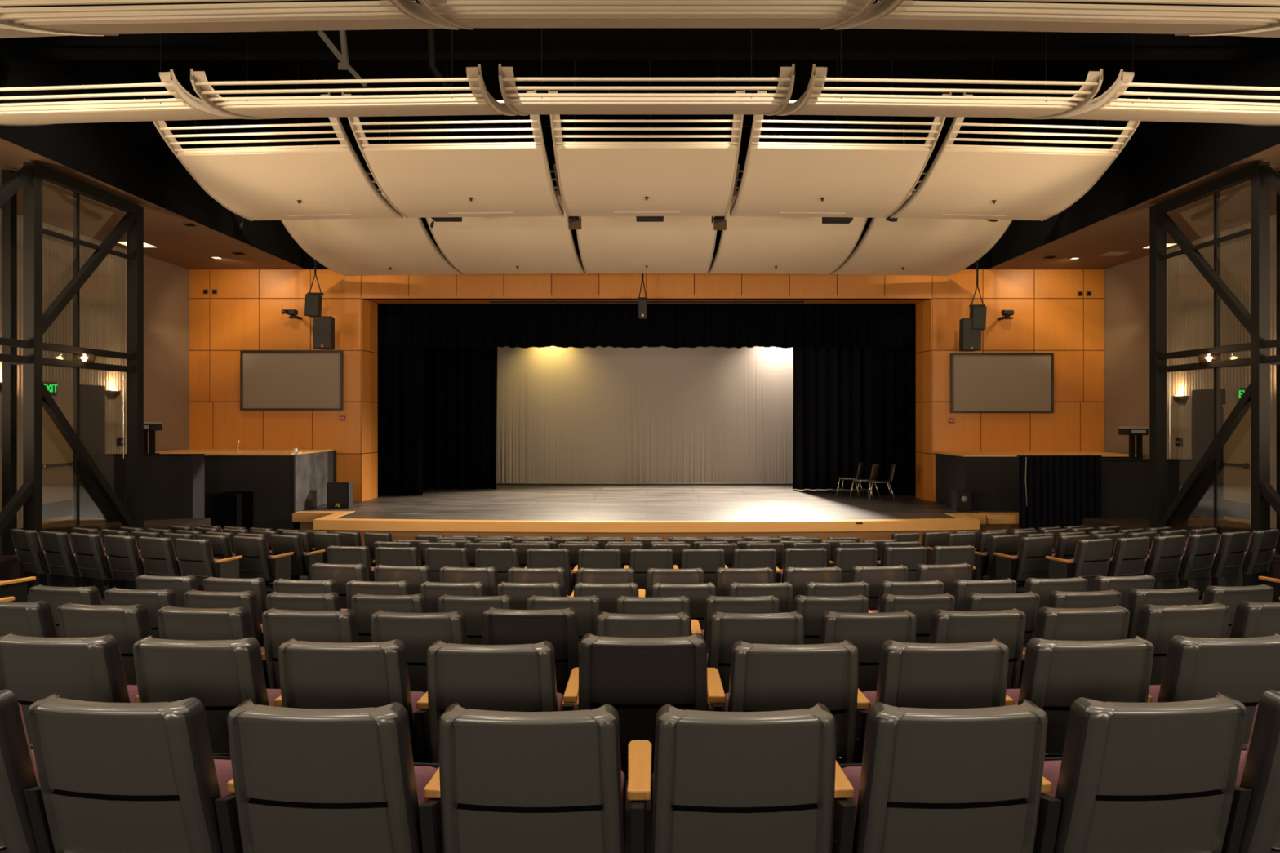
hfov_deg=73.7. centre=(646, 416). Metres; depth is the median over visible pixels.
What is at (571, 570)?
seat cushion
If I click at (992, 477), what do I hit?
partition wall
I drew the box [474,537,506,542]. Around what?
seat
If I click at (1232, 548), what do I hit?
seat
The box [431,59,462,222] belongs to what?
device
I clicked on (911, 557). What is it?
seat
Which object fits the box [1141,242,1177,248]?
recessed light
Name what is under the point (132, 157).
ceiling
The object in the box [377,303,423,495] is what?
curtain
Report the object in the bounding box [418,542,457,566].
seat
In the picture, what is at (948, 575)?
seat
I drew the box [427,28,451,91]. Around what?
conduit
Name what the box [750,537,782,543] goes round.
seat
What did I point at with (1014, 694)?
seat cushion
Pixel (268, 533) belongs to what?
seat
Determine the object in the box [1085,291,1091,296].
wall plate
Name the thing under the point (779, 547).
seat
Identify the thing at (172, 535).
seat
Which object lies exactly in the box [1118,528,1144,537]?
seat
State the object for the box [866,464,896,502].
chair
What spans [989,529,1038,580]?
seat
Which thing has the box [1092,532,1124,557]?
seat
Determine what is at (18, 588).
seat
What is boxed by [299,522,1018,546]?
stage base
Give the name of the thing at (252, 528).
seat
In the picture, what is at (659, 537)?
seat
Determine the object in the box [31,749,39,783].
seat cushion
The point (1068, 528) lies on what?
seat
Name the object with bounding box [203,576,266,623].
seat
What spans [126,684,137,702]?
seat cushion
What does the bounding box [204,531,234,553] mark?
seat
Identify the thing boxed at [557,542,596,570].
seat
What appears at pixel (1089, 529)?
seat
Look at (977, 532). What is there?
seat
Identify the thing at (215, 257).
recessed light
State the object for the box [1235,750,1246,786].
seat cushion
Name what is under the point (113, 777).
seat
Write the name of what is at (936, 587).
seat
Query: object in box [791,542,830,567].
seat
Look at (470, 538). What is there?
seat
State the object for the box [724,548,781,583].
seat
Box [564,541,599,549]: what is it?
seat
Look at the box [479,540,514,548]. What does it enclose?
seat
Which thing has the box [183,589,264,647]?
seat
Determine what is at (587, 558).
seat
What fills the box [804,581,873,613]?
seat
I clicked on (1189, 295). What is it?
wall
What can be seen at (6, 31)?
reflector
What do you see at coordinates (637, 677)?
seat
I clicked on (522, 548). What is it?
seat
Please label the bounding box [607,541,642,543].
seat
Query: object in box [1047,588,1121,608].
seat
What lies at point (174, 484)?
wall
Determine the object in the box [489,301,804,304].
pipe
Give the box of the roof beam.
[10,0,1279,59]
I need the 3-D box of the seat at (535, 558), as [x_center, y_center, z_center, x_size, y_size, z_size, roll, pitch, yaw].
[-1.060,1.862,9.412,0.630,0.872,0.558,0,0,2]
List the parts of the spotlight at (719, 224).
barn door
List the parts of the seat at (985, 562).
panel, armrest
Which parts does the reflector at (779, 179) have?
hanger rod, hanger rod, curved panel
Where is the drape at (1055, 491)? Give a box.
[1017,455,1102,530]
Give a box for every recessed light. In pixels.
[117,240,158,247]
[209,256,222,258]
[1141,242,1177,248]
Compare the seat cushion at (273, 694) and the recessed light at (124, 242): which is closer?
the seat cushion at (273, 694)
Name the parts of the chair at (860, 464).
leg, leg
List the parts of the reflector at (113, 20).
curved panel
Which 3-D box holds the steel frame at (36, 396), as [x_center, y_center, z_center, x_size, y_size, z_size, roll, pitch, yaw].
[-8.262,-0.701,11.217,0.695,5.199,4.435,0,0,0]
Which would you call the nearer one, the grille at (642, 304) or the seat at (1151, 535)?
the seat at (1151, 535)
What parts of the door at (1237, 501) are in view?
kick plate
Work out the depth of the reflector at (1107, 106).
8.30 m
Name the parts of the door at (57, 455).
kick plate, frame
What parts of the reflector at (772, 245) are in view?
hanger rod, curved panel, hanger rod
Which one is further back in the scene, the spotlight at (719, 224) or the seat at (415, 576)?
the spotlight at (719, 224)
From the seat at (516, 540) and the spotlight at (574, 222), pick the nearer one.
the seat at (516, 540)
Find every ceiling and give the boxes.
[0,5,306,269]
[0,137,304,269]
[228,59,1064,126]
[986,5,1279,269]
[988,143,1279,269]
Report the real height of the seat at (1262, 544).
0.871 m
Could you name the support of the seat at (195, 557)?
on the floor at (269, 587)
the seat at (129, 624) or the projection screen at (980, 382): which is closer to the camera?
the seat at (129, 624)
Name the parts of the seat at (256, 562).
panel, armrest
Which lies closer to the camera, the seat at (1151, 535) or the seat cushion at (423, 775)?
the seat cushion at (423, 775)
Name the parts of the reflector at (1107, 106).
hanger rod, curved panel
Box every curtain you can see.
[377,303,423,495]
[422,346,497,489]
[792,346,873,489]
[872,303,915,495]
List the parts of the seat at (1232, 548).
panel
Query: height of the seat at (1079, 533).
0.874 m
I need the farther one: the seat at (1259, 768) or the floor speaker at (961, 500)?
the floor speaker at (961, 500)
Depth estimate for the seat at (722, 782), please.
2.18 m
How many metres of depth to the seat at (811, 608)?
5.29 m
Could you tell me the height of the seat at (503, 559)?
0.871 m
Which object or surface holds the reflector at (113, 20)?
hanging from the ceiling at (273, 69)
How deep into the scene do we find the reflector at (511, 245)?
16.78 m
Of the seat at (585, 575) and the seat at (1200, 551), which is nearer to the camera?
the seat at (585, 575)
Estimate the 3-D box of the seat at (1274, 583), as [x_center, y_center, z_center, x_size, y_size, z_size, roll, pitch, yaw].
[6.001,1.649,7.709,0.630,0.873,0.561,0,0,-24]
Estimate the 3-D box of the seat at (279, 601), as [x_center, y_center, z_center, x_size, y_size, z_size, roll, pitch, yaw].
[-2.175,1.556,5.622,0.630,0.876,0.556,0,0,5]
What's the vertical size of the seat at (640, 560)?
0.873 m
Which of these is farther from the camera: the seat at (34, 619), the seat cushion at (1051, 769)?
the seat at (34, 619)
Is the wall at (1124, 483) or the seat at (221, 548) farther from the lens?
the wall at (1124, 483)
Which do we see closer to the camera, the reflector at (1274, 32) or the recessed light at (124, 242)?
the reflector at (1274, 32)
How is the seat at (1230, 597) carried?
on the floor at (269, 587)
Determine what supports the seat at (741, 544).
on the floor at (269, 587)
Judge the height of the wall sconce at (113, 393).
0.220 m
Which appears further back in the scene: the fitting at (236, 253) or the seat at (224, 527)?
the fitting at (236, 253)
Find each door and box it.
[42,404,73,524]
[1220,404,1251,524]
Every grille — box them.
[305,294,318,315]
[313,316,330,347]
[328,484,347,503]
[639,300,646,316]
[957,492,970,506]
[963,318,980,349]
[973,306,986,328]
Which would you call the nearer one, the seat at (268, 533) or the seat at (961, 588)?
the seat at (961, 588)
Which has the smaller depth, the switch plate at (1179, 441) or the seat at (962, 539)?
the seat at (962, 539)
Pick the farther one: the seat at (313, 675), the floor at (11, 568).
the floor at (11, 568)
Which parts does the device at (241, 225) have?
cord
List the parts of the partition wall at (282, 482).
panel, panel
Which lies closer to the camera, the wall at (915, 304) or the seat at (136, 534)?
the seat at (136, 534)
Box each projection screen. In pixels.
[240,350,342,410]
[950,352,1053,413]
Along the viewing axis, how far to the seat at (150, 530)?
12.23 m
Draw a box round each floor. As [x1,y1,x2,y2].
[0,518,210,594]
[27,575,1202,852]
[295,484,1018,533]
[1082,518,1279,586]
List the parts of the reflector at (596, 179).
hanger rod, curved panel, hanger rod, hanger rod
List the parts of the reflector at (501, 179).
hanger rod, curved panel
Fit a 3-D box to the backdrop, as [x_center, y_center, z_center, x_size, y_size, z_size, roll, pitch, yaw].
[0.000,-0.507,24.134,10.000,4.826,0.332,0,0,0]
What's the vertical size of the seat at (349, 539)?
0.873 m
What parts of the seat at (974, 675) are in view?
armrest, armrest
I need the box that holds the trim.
[360,294,932,501]
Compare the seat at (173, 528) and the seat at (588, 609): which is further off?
the seat at (173, 528)
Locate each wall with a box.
[0,208,189,528]
[85,453,204,518]
[125,448,336,530]
[189,126,1103,510]
[364,303,928,459]
[934,451,1136,509]
[1100,458,1201,518]
[1103,214,1276,528]
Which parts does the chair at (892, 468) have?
leg, leg, leg, leg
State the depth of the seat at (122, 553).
10.24 m
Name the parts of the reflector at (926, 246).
hanger rod, curved panel, hanger rod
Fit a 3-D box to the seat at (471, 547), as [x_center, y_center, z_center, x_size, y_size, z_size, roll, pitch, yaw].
[-1.934,1.942,10.390,0.630,0.872,0.553,0,0,4]
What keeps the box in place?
on the floor at (269, 587)
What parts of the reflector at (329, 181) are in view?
hanger rod, hanger rod, curved panel, hanger rod, hanger rod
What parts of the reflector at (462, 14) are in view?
curved panel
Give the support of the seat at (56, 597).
on the floor at (269, 587)
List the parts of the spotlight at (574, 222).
barn door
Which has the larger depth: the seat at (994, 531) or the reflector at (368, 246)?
the reflector at (368, 246)
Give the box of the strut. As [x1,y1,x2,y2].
[317,30,367,87]
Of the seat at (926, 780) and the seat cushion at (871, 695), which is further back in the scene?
the seat cushion at (871, 695)
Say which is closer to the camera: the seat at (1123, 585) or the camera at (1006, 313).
the seat at (1123, 585)
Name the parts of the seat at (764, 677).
armrest, armrest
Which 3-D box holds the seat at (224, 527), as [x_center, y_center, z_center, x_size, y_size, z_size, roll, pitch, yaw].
[-6.764,2.264,14.353,0.630,0.873,0.561,0,0,26]
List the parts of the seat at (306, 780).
armrest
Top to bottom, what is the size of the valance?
1.768 m
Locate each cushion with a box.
[17,702,39,786]
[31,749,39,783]
[36,532,43,551]
[46,530,73,553]
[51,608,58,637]
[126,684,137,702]
[213,759,235,797]
[260,647,266,659]
[266,688,281,706]
[410,691,425,718]
[413,765,437,806]
[556,692,563,711]
[570,569,573,590]
[621,770,626,848]
[650,773,653,820]
[722,693,728,711]
[841,766,861,828]
[862,690,876,711]
[1005,688,1020,705]
[1041,760,1061,797]
[1148,684,1160,702]
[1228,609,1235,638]
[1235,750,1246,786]
[1237,703,1258,786]
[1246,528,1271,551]
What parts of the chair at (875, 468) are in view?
leg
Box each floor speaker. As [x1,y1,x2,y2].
[327,482,353,508]
[951,489,972,511]
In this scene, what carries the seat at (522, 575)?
on the floor at (269, 587)
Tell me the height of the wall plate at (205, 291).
0.110 m
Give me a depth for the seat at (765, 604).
5.28 m
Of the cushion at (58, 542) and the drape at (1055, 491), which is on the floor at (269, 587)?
the drape at (1055, 491)
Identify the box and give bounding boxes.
[213,491,253,533]
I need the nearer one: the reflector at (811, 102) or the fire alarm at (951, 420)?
the reflector at (811, 102)
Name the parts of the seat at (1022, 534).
panel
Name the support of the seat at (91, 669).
on the floor at (269, 587)
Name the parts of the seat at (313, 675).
armrest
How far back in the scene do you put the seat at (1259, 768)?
2.35 m
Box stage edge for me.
[292,511,986,532]
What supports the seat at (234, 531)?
on the floor at (269, 587)
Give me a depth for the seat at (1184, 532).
11.24 m
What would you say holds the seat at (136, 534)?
on the floor at (269, 587)
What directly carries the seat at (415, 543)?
on the floor at (269, 587)
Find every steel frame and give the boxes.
[0,161,143,555]
[1149,161,1279,554]
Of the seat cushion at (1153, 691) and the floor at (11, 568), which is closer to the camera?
the seat cushion at (1153, 691)
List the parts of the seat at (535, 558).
armrest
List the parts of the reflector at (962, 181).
hanger rod, curved panel, hanger rod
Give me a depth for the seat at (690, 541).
11.98 m
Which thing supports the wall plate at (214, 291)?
attached to the wall at (245, 313)
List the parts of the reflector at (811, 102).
hanger rod, hanger rod, curved panel, hanger rod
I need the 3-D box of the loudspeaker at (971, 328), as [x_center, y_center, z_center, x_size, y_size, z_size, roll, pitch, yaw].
[7.100,-4.015,18.634,0.535,5.170,0.383,0,0,0]
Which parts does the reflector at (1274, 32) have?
curved panel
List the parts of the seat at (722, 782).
armrest, armrest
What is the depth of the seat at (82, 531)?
11.48 m
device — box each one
[239,59,244,228]
[430,75,435,227]
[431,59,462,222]
[635,59,663,222]
[822,59,853,223]
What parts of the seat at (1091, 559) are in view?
panel, armrest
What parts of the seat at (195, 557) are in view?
panel, armrest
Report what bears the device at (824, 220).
hanging from the ceiling at (273, 69)
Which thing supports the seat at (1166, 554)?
on the floor at (269, 587)
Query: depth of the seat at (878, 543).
11.18 m
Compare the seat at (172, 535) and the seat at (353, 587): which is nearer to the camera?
the seat at (353, 587)
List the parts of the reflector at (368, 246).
curved panel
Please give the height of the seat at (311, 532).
0.871 m
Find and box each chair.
[835,462,865,497]
[849,463,880,500]
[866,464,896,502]
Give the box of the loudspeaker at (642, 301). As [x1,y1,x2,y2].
[637,118,647,319]
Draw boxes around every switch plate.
[117,437,124,446]
[1175,437,1182,447]
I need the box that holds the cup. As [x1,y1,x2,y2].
[292,448,302,453]
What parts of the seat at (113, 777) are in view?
armrest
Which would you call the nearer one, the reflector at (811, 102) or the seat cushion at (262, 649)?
the seat cushion at (262, 649)
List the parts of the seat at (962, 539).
panel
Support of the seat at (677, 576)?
on the floor at (269, 587)
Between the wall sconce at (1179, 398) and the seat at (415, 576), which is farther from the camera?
the wall sconce at (1179, 398)
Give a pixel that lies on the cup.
(295, 449)
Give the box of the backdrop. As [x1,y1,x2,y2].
[496,346,793,484]
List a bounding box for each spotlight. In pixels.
[568,59,581,229]
[711,59,726,230]
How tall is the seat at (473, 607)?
0.875 m
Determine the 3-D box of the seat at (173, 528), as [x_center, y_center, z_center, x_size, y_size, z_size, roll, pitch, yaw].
[-7.217,2.150,13.536,0.630,0.871,0.556,0,0,27]
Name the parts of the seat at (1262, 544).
panel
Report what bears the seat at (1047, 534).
on the floor at (269, 587)
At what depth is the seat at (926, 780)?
2.21 m
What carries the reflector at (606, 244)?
hanging from the ceiling at (273, 69)
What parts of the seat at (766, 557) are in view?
armrest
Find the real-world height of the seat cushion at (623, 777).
0.320 m
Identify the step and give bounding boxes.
[978,512,1018,524]
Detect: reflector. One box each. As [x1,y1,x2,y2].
[0,0,458,35]
[0,3,261,125]
[0,4,103,38]
[143,59,403,221]
[190,0,517,119]
[280,115,463,275]
[341,59,564,217]
[417,0,875,29]
[425,59,585,275]
[498,27,795,115]
[547,59,745,217]
[576,59,716,274]
[708,59,867,275]
[729,59,951,217]
[775,1,1102,119]
[829,59,1012,275]
[834,0,1279,35]
[890,59,1149,221]
[1031,3,1279,125]
[1189,4,1279,37]
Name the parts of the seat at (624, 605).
armrest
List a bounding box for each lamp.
[73,353,96,365]
[1196,353,1219,365]
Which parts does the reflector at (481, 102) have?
hanger rod, hanger rod, curved panel, hanger rod, hanger rod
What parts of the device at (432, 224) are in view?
cord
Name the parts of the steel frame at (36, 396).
post, cross rail, cross rail, rail, rail, post, thin rail, rail, rail, post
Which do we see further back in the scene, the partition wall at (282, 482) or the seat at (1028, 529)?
the partition wall at (282, 482)
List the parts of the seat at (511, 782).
armrest, armrest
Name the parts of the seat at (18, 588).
armrest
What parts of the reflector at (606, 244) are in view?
curved panel, hanger rod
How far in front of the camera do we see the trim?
19.71 m
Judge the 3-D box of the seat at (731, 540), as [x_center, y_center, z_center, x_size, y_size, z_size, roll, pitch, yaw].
[1.132,2.151,12.249,0.630,0.876,0.556,0,0,-2]
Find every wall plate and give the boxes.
[203,288,208,293]
[212,288,217,293]
[1077,291,1082,296]
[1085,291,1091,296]
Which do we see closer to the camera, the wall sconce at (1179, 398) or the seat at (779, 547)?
the seat at (779, 547)
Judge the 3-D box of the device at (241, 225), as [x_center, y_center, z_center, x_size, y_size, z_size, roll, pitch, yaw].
[-7.026,-4.931,14.798,0.070,3.338,0.058,0,0,36]
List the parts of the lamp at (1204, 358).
bulb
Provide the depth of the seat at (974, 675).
3.11 m
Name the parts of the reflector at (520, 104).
hanger rod, hanger rod, curved panel, hanger rod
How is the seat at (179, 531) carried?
on the floor at (269, 587)
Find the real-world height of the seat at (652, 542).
0.872 m
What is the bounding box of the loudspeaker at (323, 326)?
[304,117,334,349]
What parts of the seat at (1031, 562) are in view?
panel, armrest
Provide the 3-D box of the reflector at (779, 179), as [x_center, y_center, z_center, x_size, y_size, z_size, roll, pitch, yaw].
[2.792,-4.984,13.053,2.680,3.232,2.800,0,0,-2]
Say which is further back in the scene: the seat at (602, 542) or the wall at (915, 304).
the wall at (915, 304)
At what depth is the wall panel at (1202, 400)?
15.66 m
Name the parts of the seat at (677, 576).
armrest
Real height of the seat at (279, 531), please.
0.875 m
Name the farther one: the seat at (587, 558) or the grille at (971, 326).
the grille at (971, 326)
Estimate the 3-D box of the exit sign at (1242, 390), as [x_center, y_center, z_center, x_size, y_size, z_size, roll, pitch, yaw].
[10.325,-0.380,14.639,0.070,0.240,0.383,0,0,0]
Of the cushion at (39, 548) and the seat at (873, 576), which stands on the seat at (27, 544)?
the cushion at (39, 548)
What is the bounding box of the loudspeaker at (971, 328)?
[959,117,986,351]
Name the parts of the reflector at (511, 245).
hanger rod, curved panel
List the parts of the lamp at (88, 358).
bulb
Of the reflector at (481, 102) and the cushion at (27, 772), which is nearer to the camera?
the cushion at (27, 772)
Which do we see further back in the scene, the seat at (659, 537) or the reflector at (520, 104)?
the seat at (659, 537)
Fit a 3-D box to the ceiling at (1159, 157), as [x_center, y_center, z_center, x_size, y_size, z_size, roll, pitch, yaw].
[7.795,-4.973,6.700,0.110,3.255,25.400,0,0,0]
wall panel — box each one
[80,384,105,518]
[1191,388,1225,519]
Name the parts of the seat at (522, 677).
armrest, armrest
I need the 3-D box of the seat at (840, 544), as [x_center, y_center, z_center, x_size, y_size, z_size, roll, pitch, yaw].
[2.507,1.942,10.434,0.630,0.871,0.552,0,0,-5]
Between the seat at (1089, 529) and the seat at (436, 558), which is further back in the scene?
the seat at (1089, 529)
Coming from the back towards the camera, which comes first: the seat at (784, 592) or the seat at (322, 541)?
the seat at (322, 541)
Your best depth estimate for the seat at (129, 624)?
4.33 m
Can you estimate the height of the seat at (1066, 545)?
0.875 m
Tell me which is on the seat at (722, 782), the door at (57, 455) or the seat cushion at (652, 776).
the seat cushion at (652, 776)
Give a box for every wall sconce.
[0,378,1,392]
[105,387,121,399]
[1172,393,1189,404]
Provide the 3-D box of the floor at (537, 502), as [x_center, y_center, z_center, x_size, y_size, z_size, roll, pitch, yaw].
[0.000,2.015,20.460,19.600,0.180,10.080,0,0,0]
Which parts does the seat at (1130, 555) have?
panel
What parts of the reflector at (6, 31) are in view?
curved panel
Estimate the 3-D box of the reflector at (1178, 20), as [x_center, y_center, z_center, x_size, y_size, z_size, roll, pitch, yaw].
[2.808,-4.511,5.563,2.680,4.178,1.980,0,0,-2]
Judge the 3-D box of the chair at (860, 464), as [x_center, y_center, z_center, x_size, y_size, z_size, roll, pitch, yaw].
[4.887,1.511,20.442,0.599,0.835,0.466,0,0,28]
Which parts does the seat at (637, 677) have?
armrest, armrest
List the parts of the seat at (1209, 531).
panel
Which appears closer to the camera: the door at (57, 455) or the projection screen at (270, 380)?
the door at (57, 455)
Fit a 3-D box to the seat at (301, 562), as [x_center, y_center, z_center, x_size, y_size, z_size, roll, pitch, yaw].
[-4.899,2.056,11.883,0.630,0.874,0.554,0,0,18]
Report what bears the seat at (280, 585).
on the floor at (269, 587)
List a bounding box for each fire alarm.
[339,415,345,421]
[948,417,954,423]
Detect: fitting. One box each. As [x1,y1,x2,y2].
[182,223,196,226]
[231,252,245,254]
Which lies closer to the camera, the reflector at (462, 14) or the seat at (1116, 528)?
the reflector at (462, 14)
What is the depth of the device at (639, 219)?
14.89 m
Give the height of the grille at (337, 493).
0.420 m
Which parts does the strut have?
gusset plate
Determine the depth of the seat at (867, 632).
4.17 m
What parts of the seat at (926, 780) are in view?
armrest, armrest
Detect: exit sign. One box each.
[42,381,57,395]
[1239,387,1247,399]
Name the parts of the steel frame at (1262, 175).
post, rail, rail, thin rail, post, rail, rail, post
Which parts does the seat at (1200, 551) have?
panel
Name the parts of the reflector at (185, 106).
hanger rod, curved panel, hanger rod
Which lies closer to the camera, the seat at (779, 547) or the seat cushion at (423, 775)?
the seat cushion at (423, 775)
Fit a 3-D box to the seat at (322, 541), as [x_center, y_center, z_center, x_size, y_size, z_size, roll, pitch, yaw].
[-4.654,2.150,12.769,0.630,0.871,0.555,0,0,17]
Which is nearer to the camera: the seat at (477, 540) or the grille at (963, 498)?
the seat at (477, 540)
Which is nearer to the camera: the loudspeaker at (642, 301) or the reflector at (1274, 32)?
the reflector at (1274, 32)
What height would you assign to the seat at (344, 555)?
0.875 m
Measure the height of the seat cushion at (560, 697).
0.320 m
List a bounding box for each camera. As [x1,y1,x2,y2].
[281,309,302,319]
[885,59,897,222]
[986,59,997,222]
[997,310,1013,319]
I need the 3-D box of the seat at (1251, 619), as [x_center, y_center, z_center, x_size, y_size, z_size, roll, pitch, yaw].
[3.291,1.398,4.659,0.630,0.871,0.553,0,0,-10]
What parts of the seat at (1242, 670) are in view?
armrest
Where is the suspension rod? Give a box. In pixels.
[297,59,298,145]
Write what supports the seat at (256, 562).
on the floor at (269, 587)
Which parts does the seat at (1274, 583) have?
armrest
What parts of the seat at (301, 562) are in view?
panel, armrest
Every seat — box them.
[0,576,35,602]
[0,596,14,601]
[0,600,58,637]
[0,632,139,746]
[0,688,55,852]
[9,528,70,586]
[23,692,243,852]
[29,584,102,637]
[39,530,105,597]
[57,601,152,685]
[69,532,132,595]
[71,527,112,591]
[100,528,129,551]
[102,533,145,589]
[104,586,177,639]
[119,526,145,582]
[130,530,161,554]
[133,635,282,756]
[135,573,198,608]
[137,536,201,591]
[146,528,173,537]
[156,604,269,688]
[162,532,195,556]
[168,525,193,533]
[174,529,202,539]
[174,537,242,591]
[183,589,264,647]
[194,527,220,534]
[196,533,239,591]
[199,524,222,532]
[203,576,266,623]
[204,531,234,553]
[214,698,443,852]
[222,525,246,529]
[222,528,272,584]
[231,535,293,581]
[236,533,272,592]
[248,527,273,533]
[251,529,299,582]
[260,591,341,647]
[262,607,359,688]
[270,533,325,580]
[273,577,346,610]
[275,528,307,580]
[275,637,431,763]
[281,530,315,552]
[303,529,329,579]
[311,562,368,608]
[312,532,343,564]
[327,545,374,582]
[333,531,362,546]
[346,579,410,608]
[350,592,426,642]
[364,532,392,563]
[369,609,467,692]
[370,541,413,567]
[371,546,419,582]
[373,564,431,595]
[395,538,431,560]
[413,640,578,763]
[414,534,444,542]
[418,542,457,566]
[418,702,651,852]
[420,581,485,613]
[424,546,469,582]
[435,536,468,542]
[436,539,472,547]
[437,594,512,644]
[439,565,497,595]
[450,535,479,542]
[464,542,503,568]
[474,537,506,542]
[475,547,519,584]
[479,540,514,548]
[481,606,578,695]
[485,535,515,541]
[496,581,561,609]
[506,566,573,596]
[510,542,550,568]
[513,537,546,543]
[520,540,557,549]
[522,536,552,541]
[524,548,577,595]
[525,595,601,645]
[551,537,585,546]
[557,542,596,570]
[558,536,588,542]
[563,633,725,779]
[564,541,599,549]
[571,567,645,597]
[572,548,629,579]
[573,582,638,613]
[591,537,624,549]
[595,536,625,542]
[595,611,691,638]
[604,542,643,568]
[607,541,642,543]
[615,595,702,635]
[623,548,674,597]
[627,702,855,852]
[631,536,661,542]
[631,537,664,549]
[638,567,704,597]
[649,541,685,549]
[651,542,690,568]
[651,582,716,631]
[667,536,697,542]
[671,537,704,549]
[673,548,724,585]
[693,541,728,549]
[698,542,737,568]
[701,594,779,653]
[704,536,734,541]
[706,610,804,693]
[707,640,871,764]
[711,537,743,543]
[715,567,773,596]
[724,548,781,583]
[728,582,793,613]
[735,540,771,549]
[741,536,771,541]
[744,542,784,569]
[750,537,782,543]
[776,547,826,582]
[777,535,807,541]
[777,540,813,549]
[783,566,842,599]
[788,537,822,542]
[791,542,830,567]
[792,594,869,644]
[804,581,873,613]
[819,609,916,691]
[820,539,855,561]
[827,536,860,542]
[830,542,875,567]
[831,699,1061,852]
[833,546,877,582]
[849,564,908,610]
[853,638,1014,764]
[862,538,897,560]
[871,579,944,613]
[876,541,920,566]
[879,592,955,643]
[882,546,927,582]
[890,532,919,542]
[914,562,972,595]
[920,531,950,564]
[925,532,976,564]
[928,607,1026,688]
[930,545,977,580]
[951,577,1016,611]
[953,530,980,547]
[964,591,1039,647]
[973,533,1020,591]
[974,531,1007,552]
[982,528,1008,577]
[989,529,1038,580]
[993,535,1054,581]
[1005,635,1154,758]
[1010,527,1035,533]
[1015,533,1054,593]
[1017,528,1066,584]
[1017,604,1129,688]
[1023,576,1087,608]
[1033,692,1252,852]
[1037,526,1061,533]
[1045,537,1113,586]
[1047,533,1090,578]
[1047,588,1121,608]
[1052,531,1085,553]
[1063,524,1086,532]
[1069,527,1094,534]
[1086,536,1150,591]
[1088,529,1115,539]
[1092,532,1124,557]
[1092,574,1155,608]
[1096,525,1121,533]
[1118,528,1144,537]
[1125,586,1199,639]
[1126,531,1157,555]
[1133,601,1230,684]
[1142,534,1186,589]
[1146,526,1171,536]
[1147,632,1279,747]
[1155,532,1219,589]
[1158,528,1188,547]
[1178,527,1217,588]
[1183,530,1250,599]
[1201,583,1274,638]
[1217,528,1279,586]
[1221,689,1279,852]
[1228,600,1279,638]
[1258,576,1279,602]
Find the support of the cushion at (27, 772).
on the seat at (18, 768)
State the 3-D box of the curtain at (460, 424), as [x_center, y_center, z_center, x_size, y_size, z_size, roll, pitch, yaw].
[-5.392,-0.748,22.300,3.024,5.305,0.254,0,0,0]
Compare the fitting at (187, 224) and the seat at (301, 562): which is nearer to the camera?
the seat at (301, 562)
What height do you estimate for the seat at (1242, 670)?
0.872 m
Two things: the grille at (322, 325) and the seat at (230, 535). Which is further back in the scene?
the grille at (322, 325)
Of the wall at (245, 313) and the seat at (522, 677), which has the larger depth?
the wall at (245, 313)
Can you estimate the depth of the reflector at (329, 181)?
12.98 m
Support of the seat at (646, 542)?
on the floor at (269, 587)
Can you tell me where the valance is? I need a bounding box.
[380,303,914,348]
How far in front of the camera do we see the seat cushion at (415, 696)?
3.40 m
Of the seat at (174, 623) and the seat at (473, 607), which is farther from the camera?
the seat at (473, 607)
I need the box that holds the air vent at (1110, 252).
[1097,250,1132,255]
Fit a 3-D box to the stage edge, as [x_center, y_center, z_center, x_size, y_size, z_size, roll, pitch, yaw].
[-0.246,2.004,16.232,13.663,0.182,1.692,0,0,2]
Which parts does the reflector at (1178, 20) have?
curved panel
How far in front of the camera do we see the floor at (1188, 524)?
14.55 m
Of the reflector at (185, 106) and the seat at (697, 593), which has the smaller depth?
the seat at (697, 593)
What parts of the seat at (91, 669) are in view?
armrest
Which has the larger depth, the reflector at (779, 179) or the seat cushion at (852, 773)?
the reflector at (779, 179)
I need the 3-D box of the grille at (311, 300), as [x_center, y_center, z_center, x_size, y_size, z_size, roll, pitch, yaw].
[-7.244,-2.410,18.447,0.260,0.430,0.010,3,0,0]
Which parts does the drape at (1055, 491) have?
pale cord, rail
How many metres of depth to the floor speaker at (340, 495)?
17.89 m
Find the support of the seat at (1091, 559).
on the floor at (269, 587)
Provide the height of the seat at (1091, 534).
0.878 m

